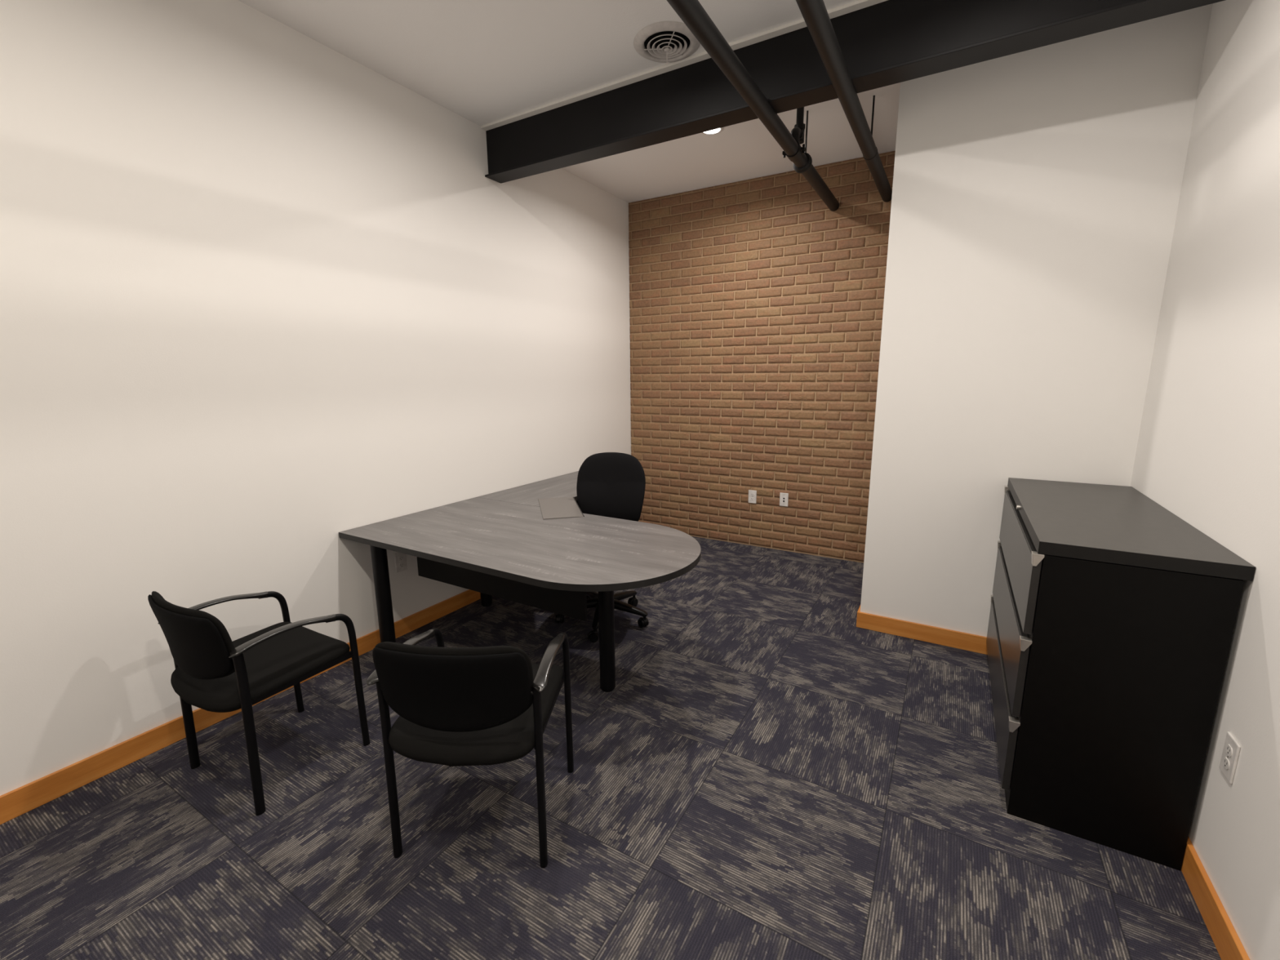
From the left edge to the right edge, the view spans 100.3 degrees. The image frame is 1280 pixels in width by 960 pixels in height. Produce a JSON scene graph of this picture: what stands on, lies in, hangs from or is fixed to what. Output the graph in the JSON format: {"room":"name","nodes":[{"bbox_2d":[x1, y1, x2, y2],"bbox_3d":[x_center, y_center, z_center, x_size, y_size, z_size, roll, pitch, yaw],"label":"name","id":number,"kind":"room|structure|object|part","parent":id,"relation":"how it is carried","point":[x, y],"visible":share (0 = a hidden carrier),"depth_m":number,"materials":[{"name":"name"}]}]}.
{"room":"private office","nodes":[
{"label":"private office","id":0,"kind":"room"},
{"bbox_2d":[0,0,631,795],"bbox_3d":[-1.596,-0.575,2.905,0.120,3.146,5.744,6,13,30],"label":"wall","id":1,"kind":"structure","parent":0,"point":[266,297],"depth_m":2.38,"materials":[{"name":"white paint"}]},
{"bbox_2d":[0,589,480,824],"bbox_3d":[-1.499,0.917,3.208,0.015,0.100,5.614,6,13,30],"label":"baseboard","id":2,"kind":"structure","parent":1,"relation":"attached to","point":[18,802],"depth_m":2.20,"materials":[{"name":"brown wood"}]},
{"bbox_2d":[394,552,407,573],"bbox_3d":[-1.445,0.494,3.231,0.008,0.120,0.075,6,13,30],"label":"wall outlet","id":3,"kind":"object","parent":1,"relation":"attached to","point":[400,558],"visible":0.95,"depth_m":3.23,"materials":[{"name":"white plastic"}]},
{"bbox_2d":[398,555,403,560],"bbox_3d":[-1.443,0.474,3.226,0.003,0.028,0.034,6,13,30],"label":"receptacle","id":4,"kind":"object","parent":3,"relation":"attached to","point":[400,557],"depth_m":3.22,"materials":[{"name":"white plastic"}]},
{"bbox_2d":[399,562,404,567],"bbox_3d":[-1.443,0.514,3.234,0.003,0.028,0.034,6,13,30],"label":"receptacle","id":5,"kind":"object","parent":3,"relation":"attached to","point":[401,564],"depth_m":3.23,"materials":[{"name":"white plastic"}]},
{"bbox_2d":[480,0,887,130],"bbox_3d":[0.525,-2.124,2.587,3.578,0.014,0.046,6,13,30],"label":"trim","id":6,"kind":"structure","parent":1,"relation":"attached to","point":[860,4],"depth_m":2.79,"materials":[{"name":"white paint"}]},
{"bbox_2d":[238,0,900,203],"bbox_3d":[0.019,-2.012,1.729,3.818,0.100,5.864,6,13,30],"label":"ceiling","id":7,"kind":"structure","parent":0,"point":[484,62],"depth_m":2.75,"materials":[{"name":"white paint"}]},
{"bbox_2d":[633,21,700,64],"bbox_3d":[0.132,-2.088,2.615,0.328,0.090,0.328,6,13,30],"label":"ceiling vent","id":8,"kind":"object","parent":7,"relation":"in","point":[663,42],"visible":1,"depth_m":2.59,"materials":[{"name":"white metal"}]},
{"bbox_3d":[0.132,-2.105,2.611,0.028,0.016,0.028,6,13,30],"label":"knob","id":9,"kind":"part","parent":8,"relation":"part of","materials":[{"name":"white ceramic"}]},
{"bbox_2d":[702,127,723,134],"bbox_3d":[0.469,-2.306,3.514,0.160,0.009,0.160,6,13,30],"label":"recessed light","id":10,"kind":"object","parent":7,"relation":"in","point":[717,131],"visible":0.47,"depth_m":3.54,"materials":[{"name":"white glass"}]},
{"bbox_2d":[666,0,839,211],"bbox_3d":[0.086,-1.775,1.733,0.128,0.368,5.616,6,13,30],"label":"pipe","id":11,"kind":"object","parent":7,"relation":"hanging from","point":[691,12],"visible":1,"depth_m":2.45,"materials":[{"name":"black metal"}]},
{"bbox_3d":[1.032,-2.143,3.311,0.010,0.260,0.010,6,13,30],"label":"hanger rod","id":12,"kind":"part","parent":11,"relation":"part of","materials":[{"name":"black paint"}]},
{"bbox_2d":[795,0,892,201],"bbox_3d":[0.412,-1.753,1.544,0.080,0.344,5.616,6,13,30],"label":"pipe","id":13,"kind":"object","parent":7,"relation":"hanging from","point":[815,14],"visible":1,"depth_m":2.36,"materials":[{"name":"black metal"}]},
{"bbox_3d":[1.365,-2.115,3.136,0.010,0.252,0.010,6,13,30],"label":"hanger rod","id":14,"kind":"part","parent":13,"relation":"part of","materials":[{"name":"black paint"}]},
{"bbox_2d":[484,0,1225,183],"bbox_3d":[0.557,-1.995,2.668,3.577,0.298,0.145,6,13,30],"label":"steel beam","id":15,"kind":"structure","parent":7,"relation":"attached to","point":[887,42],"depth_m":2.51,"materials":[{"name":"black metal"}]},
{"bbox_2d":[0,536,1221,959],"bbox_3d":[0.042,1.174,2.347,3.818,0.100,5.864,6,13,30],"label":"floor","id":16,"kind":"structure","parent":0,"point":[764,773],"depth_m":1.85,"materials":[{"name":"carpet"}]},
{"bbox_2d":[147,591,369,815],"bbox_3d":[-1.517,0.773,2.135,0.562,0.792,0.522,6,12,28],"label":"chair","id":17,"kind":"object","parent":16,"relation":"on","point":[212,673],"visible":1,"depth_m":1.95,"materials":[{"name":"black fabric"}]},
{"bbox_3d":[-1.812,0.858,2.124,0.024,0.633,0.041,6,12,28],"label":"leg","id":18,"kind":"part","parent":17,"relation":"part of","materials":[{"name":"black metal"}]},
{"bbox_3d":[-1.616,0.563,1.914,0.485,0.293,0.095,6,12,28],"label":"backrest","id":19,"kind":"part","parent":17,"relation":"part of","materials":[{"name":"black fabric"}]},
{"bbox_3d":[-1.744,0.522,2.203,0.044,0.058,0.377,6,13,31],"label":"armrest","id":20,"kind":"part","parent":17,"relation":"part of","materials":[{"name":"black plastic"}]},
{"bbox_3d":[-1.381,0.900,1.891,0.024,0.633,0.041,6,12,28],"label":"leg","id":21,"kind":"part","parent":17,"relation":"part of","materials":[{"name":"black metal"}]},
{"bbox_3d":[-1.516,0.733,2.131,0.486,0.089,0.497,6,12,28],"label":"seat","id":22,"kind":"part","parent":17,"relation":"part of","materials":[{"name":"black fabric"}]},
{"bbox_3d":[-1.635,0.795,2.440,0.024,0.633,0.117,6,12,28],"label":"leg","id":23,"kind":"part","parent":17,"relation":"part of","materials":[{"name":"black metal"}]},
{"bbox_3d":[-1.302,0.565,1.963,0.044,0.058,0.377,5,12,26],"label":"armrest","id":24,"kind":"part","parent":17,"relation":"part of","materials":[{"name":"black plastic"}]},
{"bbox_3d":[-1.499,0.735,2.162,0.480,0.026,0.410,6,12,28],"label":"seat frame","id":25,"kind":"part","parent":17,"relation":"part of","materials":[{"name":"black metal"}]},
{"bbox_3d":[-1.204,0.837,2.207,0.024,0.633,0.117,6,12,28],"label":"leg","id":26,"kind":"part","parent":17,"relation":"part of","materials":[{"name":"black metal"}]},
{"bbox_2d":[366,628,573,868],"bbox_3d":[-0.546,0.822,1.844,0.562,0.792,0.522,0,11,5],"label":"chair","id":27,"kind":"object","parent":16,"relation":"on","point":[483,705],"visible":1,"depth_m":1.60,"materials":[{"name":"black fabric"}]},
{"bbox_3d":[-0.803,0.930,1.716,0.024,0.633,0.041,0,11,5],"label":"leg","id":28,"kind":"part","parent":27,"relation":"part of","materials":[{"name":"black metal"}]},
{"bbox_3d":[-0.799,0.591,1.811,0.044,0.058,0.377,1,11,7],"label":"armrest","id":29,"kind":"part","parent":27,"relation":"part of","materials":[{"name":"black plastic"}]},
{"bbox_3d":[-0.774,0.859,2.077,0.024,0.633,0.117,0,11,5],"label":"leg","id":30,"kind":"part","parent":27,"relation":"part of","materials":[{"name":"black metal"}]},
{"bbox_3d":[-0.564,0.616,1.599,0.485,0.293,0.095,0,11,5],"label":"backrest","id":31,"kind":"part","parent":27,"relation":"part of","materials":[{"name":"black fabric"}]},
{"bbox_3d":[-0.545,0.782,1.841,0.486,0.089,0.497,0,11,5],"label":"seat","id":32,"kind":"part","parent":27,"relation":"part of","materials":[{"name":"black fabric"}]},
{"bbox_3d":[-0.313,0.934,1.677,0.024,0.633,0.041,0,11,5],"label":"leg","id":33,"kind":"part","parent":27,"relation":"part of","materials":[{"name":"black metal"}]},
{"bbox_3d":[-0.296,0.595,1.771,0.044,0.058,0.377,0,11,2],"label":"armrest","id":34,"kind":"part","parent":27,"relation":"part of","materials":[{"name":"black plastic"}]},
{"bbox_3d":[-0.543,0.784,1.876,0.480,0.026,0.410,0,11,5],"label":"seat frame","id":35,"kind":"part","parent":27,"relation":"part of","materials":[{"name":"black metal"}]},
{"bbox_3d":[-0.284,0.863,2.037,0.024,0.633,0.117,0,11,5],"label":"leg","id":36,"kind":"part","parent":27,"relation":"part of","materials":[{"name":"black metal"}]},
{"bbox_2d":[338,471,701,692],"bbox_3d":[-0.248,0.537,3.443,1.864,0.737,2.258,6,13,30],"label":"l-shaped desk","id":37,"kind":"object","parent":16,"relation":"on","point":[500,544],"visible":0.8,"depth_m":2.68,"materials":[{"name":"grey laminate"}]},
{"bbox_3d":[-1.404,0.661,2.929,0.120,0.706,0.120,6,13,30],"label":"leg","id":38,"kind":"part","parent":37,"relation":"part of","materials":[{"name":"black metal"}]},
{"bbox_3d":[-1.066,0.520,3.642,0.120,0.706,0.120,6,13,30],"label":"leg","id":39,"kind":"part","parent":37,"relation":"part of","materials":[{"name":"black metal"}]},
{"bbox_3d":[-0.753,0.468,2.734,1.168,0.261,0.018,6,13,30],"label":"modesty panel","id":40,"kind":"part","parent":37,"relation":"part of","materials":[{"name":"grey laminate"}]},
{"bbox_2d":[537,496,584,519],"bbox_3d":[-0.510,0.172,3.391,0.240,0.004,0.542,-3,11,-13],"label":"panel","id":41,"kind":"object","parent":37,"relation":"on","point":[557,507],"visible":1,"depth_m":3.35,"materials":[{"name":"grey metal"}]},
{"bbox_3d":[-0.165,0.709,2.635,0.120,0.706,0.120,6,13,30],"label":"leg","id":42,"kind":"part","parent":37,"relation":"part of","materials":[{"name":"black metal"}]},
{"bbox_2d":[555,452,648,642],"bbox_3d":[-0.228,0.388,3.388,0.614,1.052,0.647,6,13,30],"label":"swivel chair","id":43,"kind":"object","parent":16,"relation":"on","point":[610,484],"visible":0.59,"depth_m":3.55,"materials":[{"name":"black fabric"}]},
{"bbox_3d":[-0.395,0.802,3.422,0.289,0.071,0.068,-3,11,-11],"label":"arm","id":44,"kind":"part","parent":43,"relation":"part of","materials":[{"name":"black plastic"}]},
{"bbox_3d":[-0.316,0.768,3.594,0.068,0.071,0.289,-7,13,-29],"label":"arm","id":45,"kind":"part","parent":43,"relation":"part of","materials":[{"name":"black plastic"}]},
{"bbox_3d":[-0.253,0.826,3.295,0.068,0.071,0.289,1,11,6],"label":"arm","id":46,"kind":"part","parent":43,"relation":"part of","materials":[{"name":"black plastic"}]},
{"bbox_3d":[-0.191,0.063,3.577,0.469,0.487,0.124,2,11,11],"label":"backrest","id":47,"kind":"part","parent":43,"relation":"part of","materials":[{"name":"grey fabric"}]},
{"bbox_3d":[-0.124,0.771,3.573,0.068,0.071,0.289,9,15,41],"label":"arm","id":48,"kind":"part","parent":43,"relation":"part of","materials":[{"name":"black plastic"}]},
{"bbox_3d":[-0.086,0.806,3.388,0.289,0.071,0.068,5,12,24],"label":"arm","id":49,"kind":"part","parent":43,"relation":"part of","materials":[{"name":"black plastic"}]},
{"bbox_2d":[986,477,1255,871],"bbox_3d":[1.820,0.613,2.243,0.502,1.016,1.262,6,13,30],"label":"filing cabinet","id":50,"kind":"object","parent":16,"relation":"on","point":[1113,616],"visible":1,"depth_m":1.73,"materials":[{"name":"black laminate"}]},
{"bbox_3d":[1.621,0.881,2.415,0.023,0.252,1.242,6,13,30],"label":"drawer","id":51,"kind":"part","parent":50,"relation":"part of","materials":[{"name":"laminate"}]},
{"bbox_3d":[1.621,0.755,2.390,0.020,0.005,1.242,6,13,30],"label":"finger pull","id":52,"kind":"part","parent":50,"relation":"part of","materials":[{"name":"metal"}]},
{"bbox_3d":[1.619,0.587,2.358,0.023,0.267,1.242,6,13,30],"label":"drawer","id":53,"kind":"part","parent":50,"relation":"part of","materials":[{"name":"laminate"}]},
{"bbox_3d":[1.619,0.453,2.331,0.020,0.005,1.242,6,13,30],"label":"finger pull","id":54,"kind":"part","parent":50,"relation":"part of","materials":[{"name":"metal"}]},
{"bbox_3d":[1.616,0.286,2.300,0.023,0.259,1.242,6,13,30],"label":"drawer","id":55,"kind":"part","parent":50,"relation":"part of","materials":[{"name":"metal"}]},
{"bbox_3d":[1.617,0.157,2.274,0.020,0.005,1.242,6,13,30],"label":"finger pull","id":56,"kind":"part","parent":50,"relation":"part of","materials":[{"name":"metal"}]},
{"bbox_2d":[628,151,895,563],"bbox_3d":[1.426,-0.906,4.497,3.698,3.146,0.128,6,13,30],"label":"brick wall","id":57,"kind":"structure","parent":0,"point":[756,305],"depth_m":4.63,"materials":[{"name":"brown brick"}]},
{"bbox_2d":[748,489,756,503],"bbox_3d":[1.023,0.152,4.864,0.075,0.120,0.008,6,13,30],"label":"wall outlet","id":58,"kind":"object","parent":57,"relation":"attached to","point":[752,494],"visible":1,"depth_m":4.86,"materials":[{"name":"white plastic"}]},
{"bbox_2d":[779,492,788,506],"bbox_3d":[1.272,0.173,4.721,0.075,0.120,0.007,6,13,30],"label":"outlet","id":59,"kind":"object","parent":57,"relation":"attached to","point":[784,497],"visible":1,"depth_m":4.72,"materials":[{"name":"white plastic"}]},
{"bbox_2d":[860,3,1213,636],"bbox_3d":[2.230,-0.672,3.262,1.281,3.146,1.248,6,13,30],"label":"wall","id":60,"kind":"structure","parent":0,"point":[1035,197],"depth_m":2.67,"materials":[{"name":"white paint"}]},
{"bbox_2d":[1130,0,1279,959],"bbox_3d":[1.283,-0.138,0.541,0.120,3.146,4.496,6,13,30],"label":"wall","id":61,"kind":"structure","parent":0,"point":[1207,453],"depth_m":1.69,"materials":[{"name":"white paint"}]},
{"bbox_2d":[856,605,1249,959],"bbox_3d":[1.076,1.185,1.727,1.176,0.100,5.614,6,13,30],"label":"baseboard","id":62,"kind":"structure","parent":61,"relation":"attached to","point":[1228,944],"depth_m":1.64,"materials":[{"name":"brown wood"}]},
{"bbox_2d":[1219,731,1240,783],"bbox_3d":[1.673,0.787,1.518,0.008,0.120,0.075,6,13,30],"label":"wall outlet","id":63,"kind":"object","parent":61,"relation":"attached to","point":[1231,750],"visible":1,"depth_m":1.51,"materials":[{"name":"white plastic"}]},
{"bbox_2d":[1222,756,1229,769],"bbox_3d":[1.671,0.807,1.523,0.003,0.028,0.034,6,13,30],"label":"receptacle","id":64,"kind":"object","parent":63,"relation":"attached to","point":[1225,759],"depth_m":1.52,"materials":[{"name":"white plastic"}]},
{"bbox_2d":[1226,744,1232,756],"bbox_3d":[1.671,0.767,1.515,0.003,0.028,0.034,6,13,30],"label":"receptacle","id":65,"kind":"object","parent":63,"relation":"attached to","point":[1228,747],"depth_m":1.51,"materials":[{"name":"white plastic"}]}
]}

